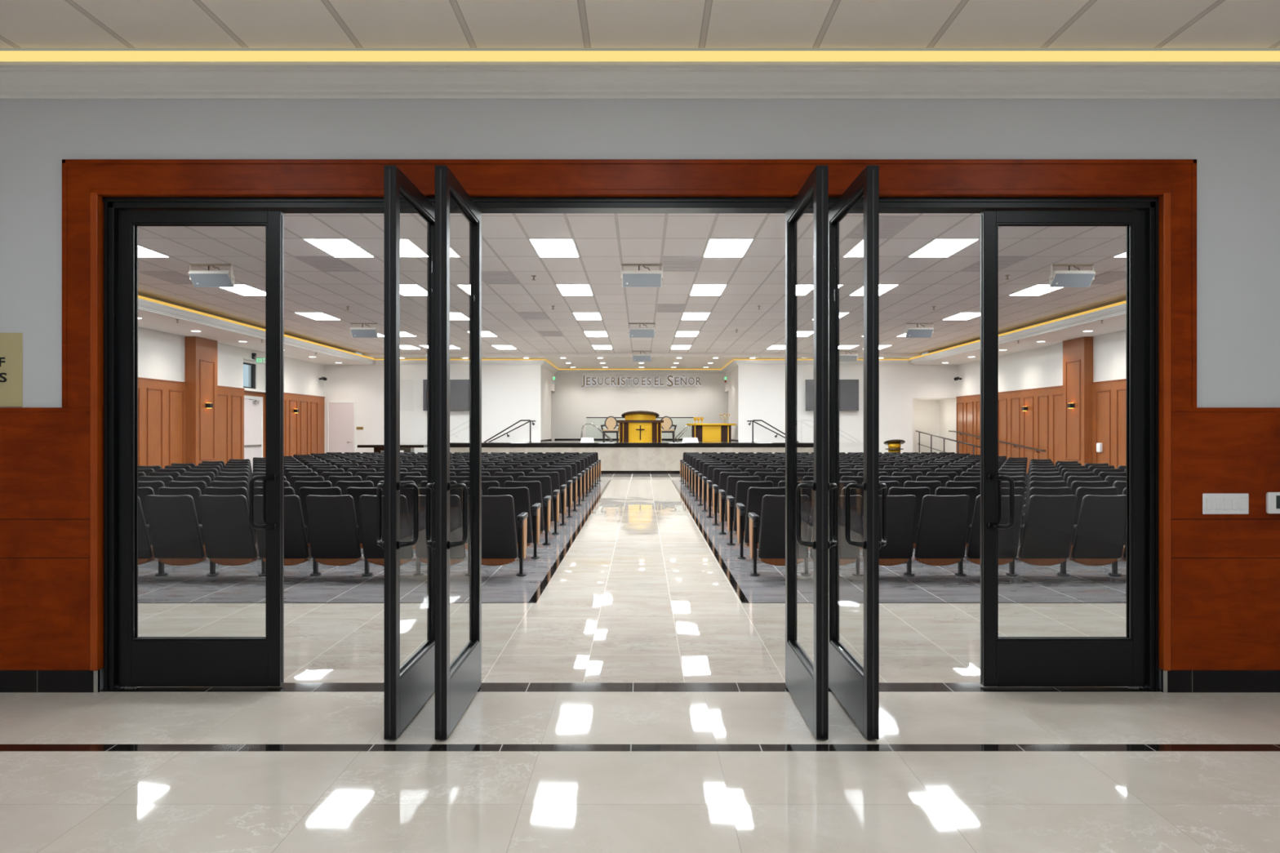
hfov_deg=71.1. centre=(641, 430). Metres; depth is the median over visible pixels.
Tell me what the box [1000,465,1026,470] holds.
seat
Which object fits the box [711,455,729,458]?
seat
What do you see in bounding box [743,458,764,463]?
seat
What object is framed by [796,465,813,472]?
seat
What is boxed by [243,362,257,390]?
window
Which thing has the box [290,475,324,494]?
seat
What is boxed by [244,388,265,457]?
lining
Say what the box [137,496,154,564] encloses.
seat
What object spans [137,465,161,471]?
seat
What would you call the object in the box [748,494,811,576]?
seat
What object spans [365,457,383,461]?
seat
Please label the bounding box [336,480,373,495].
seat
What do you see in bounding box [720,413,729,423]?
menorah
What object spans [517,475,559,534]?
seat
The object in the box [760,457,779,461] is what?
seat
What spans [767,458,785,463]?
seat
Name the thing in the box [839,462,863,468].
seat
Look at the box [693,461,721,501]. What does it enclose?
seat
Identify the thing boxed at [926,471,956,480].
seat
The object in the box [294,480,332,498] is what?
seat
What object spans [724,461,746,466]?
seat
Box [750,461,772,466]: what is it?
seat
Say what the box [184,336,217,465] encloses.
column
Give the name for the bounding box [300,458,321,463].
seat
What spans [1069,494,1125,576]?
seat
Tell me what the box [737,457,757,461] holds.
seat
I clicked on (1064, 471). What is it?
seat
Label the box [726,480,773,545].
seat
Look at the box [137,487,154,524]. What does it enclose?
seat
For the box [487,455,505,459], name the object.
seat
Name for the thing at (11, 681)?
baseboard
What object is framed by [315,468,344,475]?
seat
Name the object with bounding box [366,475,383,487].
seat
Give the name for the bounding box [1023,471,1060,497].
seat
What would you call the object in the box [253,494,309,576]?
seat
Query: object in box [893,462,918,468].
seat
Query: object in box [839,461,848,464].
seat
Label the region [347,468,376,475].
seat
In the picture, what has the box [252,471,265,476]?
seat
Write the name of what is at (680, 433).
handrail
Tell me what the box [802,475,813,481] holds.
seat
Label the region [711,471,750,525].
seat
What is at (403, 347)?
recessed light
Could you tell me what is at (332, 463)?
seat
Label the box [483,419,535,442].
handrail
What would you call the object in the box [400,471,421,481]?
seat
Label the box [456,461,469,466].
seat
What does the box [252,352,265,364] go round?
exit sign
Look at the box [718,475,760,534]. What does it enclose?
seat
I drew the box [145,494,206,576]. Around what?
seat
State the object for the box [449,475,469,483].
seat
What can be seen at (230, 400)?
wood panelling
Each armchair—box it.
[600,416,619,441]
[660,416,676,441]
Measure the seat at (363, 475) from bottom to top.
0.856 m
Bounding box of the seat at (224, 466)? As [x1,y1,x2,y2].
[223,465,251,479]
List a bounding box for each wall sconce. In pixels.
[205,403,213,408]
[293,408,298,413]
[1022,406,1027,410]
[1066,403,1074,408]
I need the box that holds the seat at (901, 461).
[886,458,907,463]
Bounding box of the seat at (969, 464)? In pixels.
[947,462,972,468]
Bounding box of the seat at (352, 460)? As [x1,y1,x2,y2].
[348,458,369,463]
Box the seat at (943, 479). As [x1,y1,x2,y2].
[915,475,950,487]
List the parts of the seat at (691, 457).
panel, backrest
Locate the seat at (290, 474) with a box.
[287,471,318,487]
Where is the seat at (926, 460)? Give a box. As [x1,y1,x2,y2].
[911,458,932,463]
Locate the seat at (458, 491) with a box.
[449,487,482,550]
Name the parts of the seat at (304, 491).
leg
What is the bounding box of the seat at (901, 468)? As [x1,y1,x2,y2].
[883,465,909,472]
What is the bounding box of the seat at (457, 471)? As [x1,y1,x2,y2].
[449,468,469,476]
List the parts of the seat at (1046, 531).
seat, leg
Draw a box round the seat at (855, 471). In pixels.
[840,468,863,476]
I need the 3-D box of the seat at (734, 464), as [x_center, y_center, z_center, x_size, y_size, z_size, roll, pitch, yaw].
[1.996,1.072,17.770,0.572,0.856,0.675,0,0,0]
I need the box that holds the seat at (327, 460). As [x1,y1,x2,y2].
[324,458,346,462]
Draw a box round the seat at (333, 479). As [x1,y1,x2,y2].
[328,475,362,487]
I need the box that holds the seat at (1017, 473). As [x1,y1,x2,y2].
[998,471,1026,525]
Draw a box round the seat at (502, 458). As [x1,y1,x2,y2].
[500,457,519,461]
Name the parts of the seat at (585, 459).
backrest, panel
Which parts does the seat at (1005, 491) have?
backrest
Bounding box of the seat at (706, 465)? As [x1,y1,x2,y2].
[697,462,727,506]
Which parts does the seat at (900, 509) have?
seat, leg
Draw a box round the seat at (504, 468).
[487,465,512,472]
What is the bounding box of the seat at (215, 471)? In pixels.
[189,468,217,476]
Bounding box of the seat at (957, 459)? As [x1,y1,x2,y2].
[940,457,959,461]
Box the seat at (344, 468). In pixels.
[340,465,366,471]
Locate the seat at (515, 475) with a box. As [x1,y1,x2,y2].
[493,471,524,481]
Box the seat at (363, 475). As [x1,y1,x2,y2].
[355,471,383,481]
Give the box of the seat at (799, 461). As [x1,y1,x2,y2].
[796,458,812,463]
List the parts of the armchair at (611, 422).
seat frame, seat, frame, backrest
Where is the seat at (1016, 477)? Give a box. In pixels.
[1001,475,1025,534]
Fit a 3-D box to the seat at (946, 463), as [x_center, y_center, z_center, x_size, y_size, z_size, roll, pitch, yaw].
[6.244,1.072,18.994,0.572,0.856,0.675,0,0,0]
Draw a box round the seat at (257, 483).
[253,480,290,487]
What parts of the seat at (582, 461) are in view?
backrest, panel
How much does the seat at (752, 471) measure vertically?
0.856 m
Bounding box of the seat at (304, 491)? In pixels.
[299,487,342,559]
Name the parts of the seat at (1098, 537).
seat, leg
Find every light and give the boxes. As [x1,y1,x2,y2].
[0,50,1279,61]
[137,244,170,257]
[137,295,374,359]
[220,284,265,295]
[294,311,341,319]
[302,238,374,257]
[374,359,544,359]
[400,284,426,295]
[400,345,421,349]
[449,311,469,319]
[466,331,497,337]
[492,345,516,349]
[528,238,579,257]
[555,284,593,295]
[558,368,720,369]
[572,311,602,319]
[583,331,608,337]
[591,345,613,349]
[670,345,691,349]
[675,331,699,337]
[680,311,711,319]
[688,284,727,295]
[702,238,754,257]
[734,359,909,359]
[766,345,785,349]
[796,331,813,337]
[811,311,849,319]
[848,284,899,295]
[862,345,891,349]
[897,333,906,337]
[907,238,980,257]
[909,300,1125,359]
[942,311,980,319]
[1008,284,1062,295]
[1111,251,1125,257]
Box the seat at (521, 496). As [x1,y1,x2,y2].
[487,487,541,559]
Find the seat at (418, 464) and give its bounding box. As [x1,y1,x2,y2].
[416,462,426,468]
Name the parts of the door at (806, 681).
handle, handle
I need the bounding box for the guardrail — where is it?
[915,430,980,454]
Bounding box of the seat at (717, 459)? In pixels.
[715,457,734,461]
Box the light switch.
[1202,493,1248,514]
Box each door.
[118,210,284,688]
[244,395,262,472]
[326,401,355,453]
[377,165,435,739]
[426,165,481,739]
[785,165,837,739]
[828,165,886,739]
[980,210,1145,688]
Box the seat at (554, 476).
[528,471,566,525]
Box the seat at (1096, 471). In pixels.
[1093,468,1121,475]
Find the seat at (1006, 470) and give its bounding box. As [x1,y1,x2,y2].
[998,468,1026,473]
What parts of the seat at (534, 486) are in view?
backrest, leg, armrest, panel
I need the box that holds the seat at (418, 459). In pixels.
[410,457,426,461]
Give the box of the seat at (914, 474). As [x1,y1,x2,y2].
[891,471,922,481]
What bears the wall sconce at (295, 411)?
attached to the wood panelling at (304, 430)
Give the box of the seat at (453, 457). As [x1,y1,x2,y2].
[449,455,462,459]
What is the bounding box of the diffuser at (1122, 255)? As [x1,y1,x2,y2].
[1115,253,1125,257]
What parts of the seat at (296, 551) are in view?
leg, seat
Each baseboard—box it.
[0,669,100,693]
[1160,669,1279,693]
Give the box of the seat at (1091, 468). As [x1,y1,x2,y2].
[1088,465,1115,471]
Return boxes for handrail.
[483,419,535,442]
[580,422,613,440]
[674,425,690,440]
[746,419,799,442]
[948,430,1045,453]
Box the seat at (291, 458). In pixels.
[284,457,295,459]
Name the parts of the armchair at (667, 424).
backrest, frame, seat, seat frame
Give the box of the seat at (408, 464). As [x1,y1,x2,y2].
[400,462,413,466]
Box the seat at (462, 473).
[459,471,490,476]
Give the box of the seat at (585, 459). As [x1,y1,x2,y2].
[568,457,591,493]
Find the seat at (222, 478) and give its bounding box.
[214,475,248,486]
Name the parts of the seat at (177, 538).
leg, seat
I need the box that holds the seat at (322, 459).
[320,457,340,461]
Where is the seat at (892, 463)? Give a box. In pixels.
[879,461,899,466]
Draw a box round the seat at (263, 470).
[252,468,265,472]
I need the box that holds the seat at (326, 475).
[321,471,352,480]
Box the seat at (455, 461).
[449,458,465,463]
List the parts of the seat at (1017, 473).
backrest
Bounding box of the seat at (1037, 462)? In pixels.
[1025,461,1053,479]
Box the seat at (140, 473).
[137,471,146,481]
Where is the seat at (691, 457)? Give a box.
[685,455,708,489]
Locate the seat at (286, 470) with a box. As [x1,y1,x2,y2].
[284,468,312,480]
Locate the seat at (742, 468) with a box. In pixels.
[737,465,763,471]
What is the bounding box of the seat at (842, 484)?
[839,480,857,495]
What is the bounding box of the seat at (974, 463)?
[953,461,976,466]
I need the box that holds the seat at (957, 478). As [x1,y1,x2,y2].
[953,475,980,481]
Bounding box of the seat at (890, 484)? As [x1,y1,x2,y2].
[862,480,898,495]
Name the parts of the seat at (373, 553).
leg, seat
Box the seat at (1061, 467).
[1057,465,1085,473]
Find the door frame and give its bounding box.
[62,159,1196,691]
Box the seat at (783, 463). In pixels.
[775,461,798,466]
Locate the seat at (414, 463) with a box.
[405,461,426,466]
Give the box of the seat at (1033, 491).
[1019,487,1071,544]
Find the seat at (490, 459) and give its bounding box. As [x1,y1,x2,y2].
[481,457,497,461]
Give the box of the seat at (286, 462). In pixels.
[284,461,300,463]
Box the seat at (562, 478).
[537,468,572,517]
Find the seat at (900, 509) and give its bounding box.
[862,494,916,576]
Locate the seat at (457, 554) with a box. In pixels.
[413,494,466,576]
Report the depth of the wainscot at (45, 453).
5.12 m
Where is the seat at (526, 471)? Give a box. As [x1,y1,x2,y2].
[506,468,533,476]
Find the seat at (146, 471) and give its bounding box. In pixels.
[137,468,154,475]
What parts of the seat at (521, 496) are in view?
backrest, leg, armrest, panel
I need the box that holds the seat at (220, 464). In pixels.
[198,462,223,470]
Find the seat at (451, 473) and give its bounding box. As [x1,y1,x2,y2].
[425,471,455,476]
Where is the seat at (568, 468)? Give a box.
[546,465,577,511]
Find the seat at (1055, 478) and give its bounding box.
[1022,475,1063,505]
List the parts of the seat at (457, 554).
leg, seat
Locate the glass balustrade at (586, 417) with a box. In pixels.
[586,417,693,417]
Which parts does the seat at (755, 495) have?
panel, armrest, leg, backrest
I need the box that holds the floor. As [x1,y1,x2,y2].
[0,474,1279,852]
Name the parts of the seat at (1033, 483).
seat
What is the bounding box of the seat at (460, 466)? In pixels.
[457,465,484,468]
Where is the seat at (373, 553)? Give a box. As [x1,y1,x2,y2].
[359,494,413,576]
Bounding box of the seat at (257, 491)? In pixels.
[253,487,294,559]
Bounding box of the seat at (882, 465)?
[879,462,890,468]
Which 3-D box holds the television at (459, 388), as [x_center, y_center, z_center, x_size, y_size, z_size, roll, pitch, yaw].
[-7.139,-1.299,33.508,2.026,1.168,0.284,0,0,0]
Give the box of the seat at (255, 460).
[253,458,265,461]
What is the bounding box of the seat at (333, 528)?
[306,494,361,576]
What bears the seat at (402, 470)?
on the floor
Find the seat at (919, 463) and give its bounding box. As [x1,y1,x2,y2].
[902,461,925,466]
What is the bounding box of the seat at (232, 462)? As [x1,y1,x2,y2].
[226,461,253,477]
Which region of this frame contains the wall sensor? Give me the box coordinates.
[1096,443,1102,452]
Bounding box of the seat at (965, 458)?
[962,457,980,461]
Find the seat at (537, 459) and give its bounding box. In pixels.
[523,457,542,461]
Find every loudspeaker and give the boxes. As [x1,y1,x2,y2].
[187,263,234,287]
[350,323,377,337]
[621,263,662,287]
[628,323,655,337]
[631,351,652,361]
[839,351,857,361]
[905,323,933,337]
[1048,263,1095,287]
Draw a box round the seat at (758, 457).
[754,455,772,459]
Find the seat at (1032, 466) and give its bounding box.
[1024,465,1056,487]
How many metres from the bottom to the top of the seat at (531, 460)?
0.856 m
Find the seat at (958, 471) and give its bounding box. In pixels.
[934,468,963,475]
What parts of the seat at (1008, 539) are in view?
seat, leg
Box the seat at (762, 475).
[754,471,784,481]
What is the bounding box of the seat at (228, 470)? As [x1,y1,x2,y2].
[221,468,250,480]
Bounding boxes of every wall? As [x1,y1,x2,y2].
[0,48,1279,689]
[137,326,324,396]
[324,358,541,453]
[541,365,737,439]
[737,358,957,453]
[939,329,1125,453]
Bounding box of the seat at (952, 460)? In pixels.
[934,458,955,462]
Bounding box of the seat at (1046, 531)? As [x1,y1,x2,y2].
[1017,494,1076,576]
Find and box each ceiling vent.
[138,271,192,284]
[295,256,359,271]
[481,271,519,284]
[517,312,548,319]
[537,331,563,336]
[656,304,684,312]
[661,256,701,271]
[846,216,916,238]
[960,256,1028,271]
[1090,271,1125,284]
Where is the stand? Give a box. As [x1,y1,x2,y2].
[883,439,905,453]
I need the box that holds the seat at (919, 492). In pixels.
[888,487,930,549]
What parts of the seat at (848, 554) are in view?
seat, leg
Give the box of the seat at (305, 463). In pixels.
[303,461,326,466]
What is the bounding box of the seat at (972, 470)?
[966,468,980,472]
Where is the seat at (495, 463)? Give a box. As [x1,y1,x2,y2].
[481,461,504,466]
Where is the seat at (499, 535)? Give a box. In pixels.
[464,494,528,576]
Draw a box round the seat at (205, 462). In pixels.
[201,461,225,467]
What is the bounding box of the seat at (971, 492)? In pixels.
[934,487,977,559]
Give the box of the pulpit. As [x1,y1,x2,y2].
[617,410,663,442]
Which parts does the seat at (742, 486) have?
panel, armrest, leg, backrest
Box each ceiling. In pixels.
[0,0,1279,48]
[137,213,1125,353]
[137,292,1125,355]
[137,309,368,364]
[362,353,921,368]
[915,314,1125,364]
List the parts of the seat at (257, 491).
backrest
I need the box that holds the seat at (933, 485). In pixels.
[903,480,941,495]
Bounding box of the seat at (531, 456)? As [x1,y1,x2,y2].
[529,455,547,459]
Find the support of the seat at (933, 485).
on the floor
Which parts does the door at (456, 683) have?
handle, handle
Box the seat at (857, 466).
[853,465,879,468]
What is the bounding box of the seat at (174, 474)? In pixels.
[148,471,180,480]
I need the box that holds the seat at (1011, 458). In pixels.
[1008,457,1027,460]
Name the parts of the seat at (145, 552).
seat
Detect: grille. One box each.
[188,273,232,287]
[351,329,377,337]
[622,273,661,287]
[629,329,654,337]
[632,355,651,361]
[839,355,857,361]
[906,329,933,337]
[1050,273,1094,287]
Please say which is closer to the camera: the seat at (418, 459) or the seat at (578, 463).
the seat at (578, 463)
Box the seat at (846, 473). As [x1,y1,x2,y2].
[839,471,853,481]
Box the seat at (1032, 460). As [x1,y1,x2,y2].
[1026,458,1051,475]
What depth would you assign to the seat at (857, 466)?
16.22 m
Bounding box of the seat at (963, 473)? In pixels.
[960,471,980,476]
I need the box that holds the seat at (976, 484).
[945,480,980,496]
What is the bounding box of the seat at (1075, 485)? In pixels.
[1070,480,1109,495]
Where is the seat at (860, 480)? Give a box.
[840,475,863,484]
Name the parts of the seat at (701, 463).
panel, leg, backrest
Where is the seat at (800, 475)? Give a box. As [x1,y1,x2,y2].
[796,471,813,481]
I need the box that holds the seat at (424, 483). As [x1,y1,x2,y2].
[420,480,457,487]
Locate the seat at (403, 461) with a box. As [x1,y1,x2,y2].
[400,458,417,463]
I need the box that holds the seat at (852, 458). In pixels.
[849,457,863,461]
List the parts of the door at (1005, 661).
handle, handle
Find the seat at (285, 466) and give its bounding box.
[284,465,308,476]
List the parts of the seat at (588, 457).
backrest, panel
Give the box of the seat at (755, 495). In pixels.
[736,487,785,559]
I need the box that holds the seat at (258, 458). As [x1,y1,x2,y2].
[253,457,265,459]
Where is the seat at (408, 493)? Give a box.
[400,487,426,549]
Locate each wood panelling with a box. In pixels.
[137,377,186,468]
[217,385,244,463]
[284,392,324,456]
[955,385,1062,473]
[1091,378,1125,468]
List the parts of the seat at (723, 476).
panel, armrest, leg, backrest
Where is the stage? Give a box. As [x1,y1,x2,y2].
[449,438,813,474]
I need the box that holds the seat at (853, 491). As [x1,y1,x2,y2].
[840,487,881,549]
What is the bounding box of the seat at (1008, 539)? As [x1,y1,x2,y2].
[966,494,1023,576]
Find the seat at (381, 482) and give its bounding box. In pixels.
[378,480,415,484]
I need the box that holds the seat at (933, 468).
[912,465,938,471]
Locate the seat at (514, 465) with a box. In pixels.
[497,462,521,468]
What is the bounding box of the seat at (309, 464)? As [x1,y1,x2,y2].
[306,462,331,468]
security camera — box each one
[319,376,327,380]
[953,377,961,380]
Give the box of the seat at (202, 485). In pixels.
[168,480,206,495]
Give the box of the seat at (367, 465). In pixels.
[361,462,383,468]
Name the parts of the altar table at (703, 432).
panel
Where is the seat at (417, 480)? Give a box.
[404,475,426,487]
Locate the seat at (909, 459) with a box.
[894,457,915,461]
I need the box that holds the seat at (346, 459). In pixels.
[342,457,363,461]
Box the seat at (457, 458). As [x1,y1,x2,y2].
[455,457,469,461]
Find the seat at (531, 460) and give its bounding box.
[515,458,536,463]
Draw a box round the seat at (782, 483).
[777,480,813,487]
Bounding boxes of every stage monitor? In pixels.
[580,437,594,442]
[681,437,698,442]
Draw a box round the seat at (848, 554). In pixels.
[809,494,862,576]
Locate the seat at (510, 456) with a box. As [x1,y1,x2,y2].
[508,455,526,459]
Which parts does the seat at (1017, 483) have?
backrest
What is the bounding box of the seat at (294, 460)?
[284,458,297,461]
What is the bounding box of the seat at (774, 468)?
[766,465,785,472]
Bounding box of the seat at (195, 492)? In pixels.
[158,487,204,546]
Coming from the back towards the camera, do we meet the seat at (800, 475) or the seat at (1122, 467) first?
the seat at (1122, 467)
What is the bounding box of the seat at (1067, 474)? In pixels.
[1063,471,1095,482]
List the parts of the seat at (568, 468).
backrest, leg, panel, armrest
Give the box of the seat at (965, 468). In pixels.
[942,465,968,471]
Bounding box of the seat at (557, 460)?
[539,458,560,462]
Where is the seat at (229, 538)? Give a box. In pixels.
[198,494,257,576]
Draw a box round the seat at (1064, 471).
[1060,468,1089,477]
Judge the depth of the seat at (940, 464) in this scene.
17.44 m
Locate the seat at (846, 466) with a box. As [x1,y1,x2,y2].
[839,465,850,472]
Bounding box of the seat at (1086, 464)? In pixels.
[1084,462,1108,468]
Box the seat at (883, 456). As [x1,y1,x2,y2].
[880,455,899,459]
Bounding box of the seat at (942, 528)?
[914,494,969,576]
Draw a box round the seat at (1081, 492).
[1071,487,1118,546]
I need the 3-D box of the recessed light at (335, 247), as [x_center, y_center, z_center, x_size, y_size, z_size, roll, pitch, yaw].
[-4.630,-2.792,13.765,0.656,0.017,1.360,0,0,0]
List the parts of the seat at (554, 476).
backrest, leg, armrest, panel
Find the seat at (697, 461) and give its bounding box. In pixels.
[690,458,716,496]
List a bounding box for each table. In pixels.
[357,444,426,453]
[686,423,736,441]
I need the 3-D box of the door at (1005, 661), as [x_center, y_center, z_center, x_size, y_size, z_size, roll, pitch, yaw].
[2.452,0.110,5.229,0.944,2.780,0.207,0,0,0]
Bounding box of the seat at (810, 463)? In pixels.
[800,461,813,466]
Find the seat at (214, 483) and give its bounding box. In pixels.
[210,480,248,496]
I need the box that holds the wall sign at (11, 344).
[0,333,22,407]
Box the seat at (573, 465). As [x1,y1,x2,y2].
[552,462,582,506]
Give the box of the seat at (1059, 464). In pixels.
[1056,462,1081,471]
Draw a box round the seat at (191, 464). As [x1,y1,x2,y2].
[170,462,195,468]
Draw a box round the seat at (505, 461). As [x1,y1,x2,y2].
[491,458,512,463]
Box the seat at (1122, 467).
[1117,465,1125,471]
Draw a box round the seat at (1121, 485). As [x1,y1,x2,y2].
[1112,480,1125,495]
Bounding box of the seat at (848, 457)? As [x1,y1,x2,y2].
[839,455,857,459]
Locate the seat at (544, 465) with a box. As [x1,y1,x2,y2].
[524,462,549,468]
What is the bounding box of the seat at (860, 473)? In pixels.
[857,471,888,476]
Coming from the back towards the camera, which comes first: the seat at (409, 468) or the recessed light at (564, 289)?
the recessed light at (564, 289)
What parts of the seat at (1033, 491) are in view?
seat, backrest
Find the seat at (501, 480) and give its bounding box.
[481,475,513,487]
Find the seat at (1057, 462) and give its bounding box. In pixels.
[1054,461,1078,466]
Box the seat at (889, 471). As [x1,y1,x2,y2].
[879,468,899,476]
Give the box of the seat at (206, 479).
[176,475,211,487]
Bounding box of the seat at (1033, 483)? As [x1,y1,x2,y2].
[1022,480,1066,514]
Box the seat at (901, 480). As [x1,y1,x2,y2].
[879,475,911,487]
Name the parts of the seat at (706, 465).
panel, armrest, backrest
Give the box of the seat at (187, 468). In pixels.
[164,465,191,471]
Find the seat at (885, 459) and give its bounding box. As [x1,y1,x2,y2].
[879,457,892,461]
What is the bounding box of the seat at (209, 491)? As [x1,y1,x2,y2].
[204,487,257,545]
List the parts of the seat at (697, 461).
panel, backrest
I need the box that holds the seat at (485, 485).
[462,480,499,495]
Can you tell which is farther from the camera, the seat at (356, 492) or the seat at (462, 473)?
the seat at (462, 473)
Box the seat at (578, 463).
[558,461,586,501]
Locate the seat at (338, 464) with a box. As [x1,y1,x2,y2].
[334,462,359,468]
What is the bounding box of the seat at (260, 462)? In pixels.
[253,461,265,463]
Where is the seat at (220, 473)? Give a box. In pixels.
[217,471,249,483]
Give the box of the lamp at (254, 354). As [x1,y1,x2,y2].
[252,352,256,359]
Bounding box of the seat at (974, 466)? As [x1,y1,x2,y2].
[971,465,980,468]
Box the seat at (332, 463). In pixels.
[328,461,351,466]
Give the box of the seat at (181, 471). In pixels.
[157,468,186,475]
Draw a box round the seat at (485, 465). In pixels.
[481,462,494,468]
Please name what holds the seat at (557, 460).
on the floor
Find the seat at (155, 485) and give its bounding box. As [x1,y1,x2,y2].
[137,480,164,495]
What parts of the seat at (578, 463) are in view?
backrest, panel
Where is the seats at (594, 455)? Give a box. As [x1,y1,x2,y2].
[284,452,1125,561]
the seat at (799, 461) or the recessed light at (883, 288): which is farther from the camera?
the seat at (799, 461)
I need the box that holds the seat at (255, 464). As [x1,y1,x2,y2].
[253,462,265,466]
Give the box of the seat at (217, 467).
[194,465,221,473]
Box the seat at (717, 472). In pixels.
[706,468,741,517]
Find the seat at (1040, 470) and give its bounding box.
[1024,468,1057,492]
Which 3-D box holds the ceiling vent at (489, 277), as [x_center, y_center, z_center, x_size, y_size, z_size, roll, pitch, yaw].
[-2.650,-2.793,16.503,0.620,0.013,1.330,0,0,0]
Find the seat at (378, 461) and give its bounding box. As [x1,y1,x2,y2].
[372,458,383,463]
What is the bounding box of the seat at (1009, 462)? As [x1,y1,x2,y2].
[1004,461,1026,463]
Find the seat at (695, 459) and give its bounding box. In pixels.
[688,457,711,493]
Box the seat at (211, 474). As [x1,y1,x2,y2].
[183,471,214,481]
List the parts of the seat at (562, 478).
backrest, leg, armrest, panel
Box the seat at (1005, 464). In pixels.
[1002,462,1026,466]
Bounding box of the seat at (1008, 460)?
[1005,458,1027,462]
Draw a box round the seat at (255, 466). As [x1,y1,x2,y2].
[253,465,265,469]
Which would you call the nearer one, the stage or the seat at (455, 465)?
the seat at (455, 465)
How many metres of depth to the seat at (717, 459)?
21.12 m
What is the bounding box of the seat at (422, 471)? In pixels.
[411,468,426,476]
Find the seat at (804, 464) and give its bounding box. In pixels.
[796,462,808,466]
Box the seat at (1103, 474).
[1097,471,1125,480]
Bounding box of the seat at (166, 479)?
[138,475,173,487]
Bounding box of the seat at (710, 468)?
[702,465,733,511]
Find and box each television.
[422,379,469,410]
[805,379,858,410]
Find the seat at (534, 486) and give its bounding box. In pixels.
[504,480,551,545]
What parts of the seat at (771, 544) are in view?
panel, armrest, leg, seat, backrest, leg, armrest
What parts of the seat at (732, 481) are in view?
panel, armrest, leg, backrest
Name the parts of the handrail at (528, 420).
post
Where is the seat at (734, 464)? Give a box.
[730,462,754,468]
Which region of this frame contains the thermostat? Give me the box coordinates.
[1266,492,1279,513]
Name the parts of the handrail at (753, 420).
post, wall rail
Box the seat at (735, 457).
[733,455,751,459]
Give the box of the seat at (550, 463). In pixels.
[533,461,555,466]
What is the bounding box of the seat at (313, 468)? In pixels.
[311,465,337,471]
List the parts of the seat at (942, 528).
seat, leg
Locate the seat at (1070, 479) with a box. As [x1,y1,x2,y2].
[1066,475,1101,487]
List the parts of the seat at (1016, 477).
backrest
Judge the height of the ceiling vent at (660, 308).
0.013 m
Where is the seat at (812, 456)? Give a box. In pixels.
[796,455,813,459]
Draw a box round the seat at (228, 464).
[225,462,252,478]
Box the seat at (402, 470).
[379,468,407,472]
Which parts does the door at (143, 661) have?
handle, handle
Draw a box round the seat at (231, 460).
[228,458,253,475]
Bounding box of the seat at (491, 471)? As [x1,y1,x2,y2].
[481,468,502,476]
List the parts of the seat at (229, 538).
leg, seat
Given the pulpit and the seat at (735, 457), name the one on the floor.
the seat at (735, 457)
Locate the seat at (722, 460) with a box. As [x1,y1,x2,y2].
[720,458,740,462]
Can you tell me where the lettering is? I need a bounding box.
[581,374,701,387]
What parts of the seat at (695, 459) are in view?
panel, backrest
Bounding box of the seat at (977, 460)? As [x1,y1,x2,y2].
[958,458,979,463]
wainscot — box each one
[0,407,89,670]
[1170,407,1279,670]
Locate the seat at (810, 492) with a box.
[800,488,813,550]
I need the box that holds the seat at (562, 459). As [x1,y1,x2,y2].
[545,457,564,461]
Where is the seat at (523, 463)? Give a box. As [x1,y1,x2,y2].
[507,461,529,466]
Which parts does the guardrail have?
rail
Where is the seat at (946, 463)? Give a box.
[928,461,951,465]
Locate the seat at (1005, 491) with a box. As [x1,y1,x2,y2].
[1001,487,1024,559]
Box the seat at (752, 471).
[745,468,773,475]
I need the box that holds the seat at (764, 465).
[757,462,782,468]
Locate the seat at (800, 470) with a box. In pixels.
[776,468,804,476]
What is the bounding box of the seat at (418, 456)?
[401,455,420,459]
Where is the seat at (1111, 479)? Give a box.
[1104,475,1125,487]
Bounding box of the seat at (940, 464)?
[920,462,945,468]
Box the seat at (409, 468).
[400,465,425,472]
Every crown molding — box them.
[0,61,1279,99]
[137,297,374,364]
[374,360,545,365]
[541,360,558,374]
[555,369,724,374]
[720,360,737,374]
[733,360,909,365]
[908,303,1125,364]
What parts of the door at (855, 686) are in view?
handle, handle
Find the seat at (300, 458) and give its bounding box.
[297,457,317,461]
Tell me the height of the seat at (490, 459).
0.856 m
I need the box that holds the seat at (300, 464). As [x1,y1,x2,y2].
[284,462,304,466]
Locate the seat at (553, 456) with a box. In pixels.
[551,455,568,458]
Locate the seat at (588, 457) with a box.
[572,455,595,489]
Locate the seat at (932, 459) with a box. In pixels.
[917,457,937,461]
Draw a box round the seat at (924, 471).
[902,468,931,475]
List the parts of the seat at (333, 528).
leg, seat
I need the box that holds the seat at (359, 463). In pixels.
[354,461,377,466]
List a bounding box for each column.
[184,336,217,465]
[1062,336,1093,465]
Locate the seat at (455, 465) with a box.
[449,462,467,468]
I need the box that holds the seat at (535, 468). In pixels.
[516,465,542,471]
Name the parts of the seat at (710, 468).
panel, armrest, leg, backrest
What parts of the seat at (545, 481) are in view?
backrest, leg, panel, armrest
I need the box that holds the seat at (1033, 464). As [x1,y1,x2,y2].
[1025,462,1053,483]
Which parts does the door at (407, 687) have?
handle, handle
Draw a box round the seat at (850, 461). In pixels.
[839,458,860,463]
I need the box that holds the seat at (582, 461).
[563,458,589,496]
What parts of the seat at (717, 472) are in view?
panel, leg, armrest, backrest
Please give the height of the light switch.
0.116 m
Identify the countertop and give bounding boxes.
[617,420,663,422]
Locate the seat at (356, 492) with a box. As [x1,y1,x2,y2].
[346,487,383,548]
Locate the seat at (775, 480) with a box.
[764,475,798,487]
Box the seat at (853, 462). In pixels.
[852,461,863,464]
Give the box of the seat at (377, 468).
[369,465,383,472]
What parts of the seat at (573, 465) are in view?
backrest, leg, armrest, panel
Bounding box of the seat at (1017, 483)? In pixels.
[1001,480,1025,545]
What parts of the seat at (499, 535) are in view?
leg, backrest, seat, leg, armrest, panel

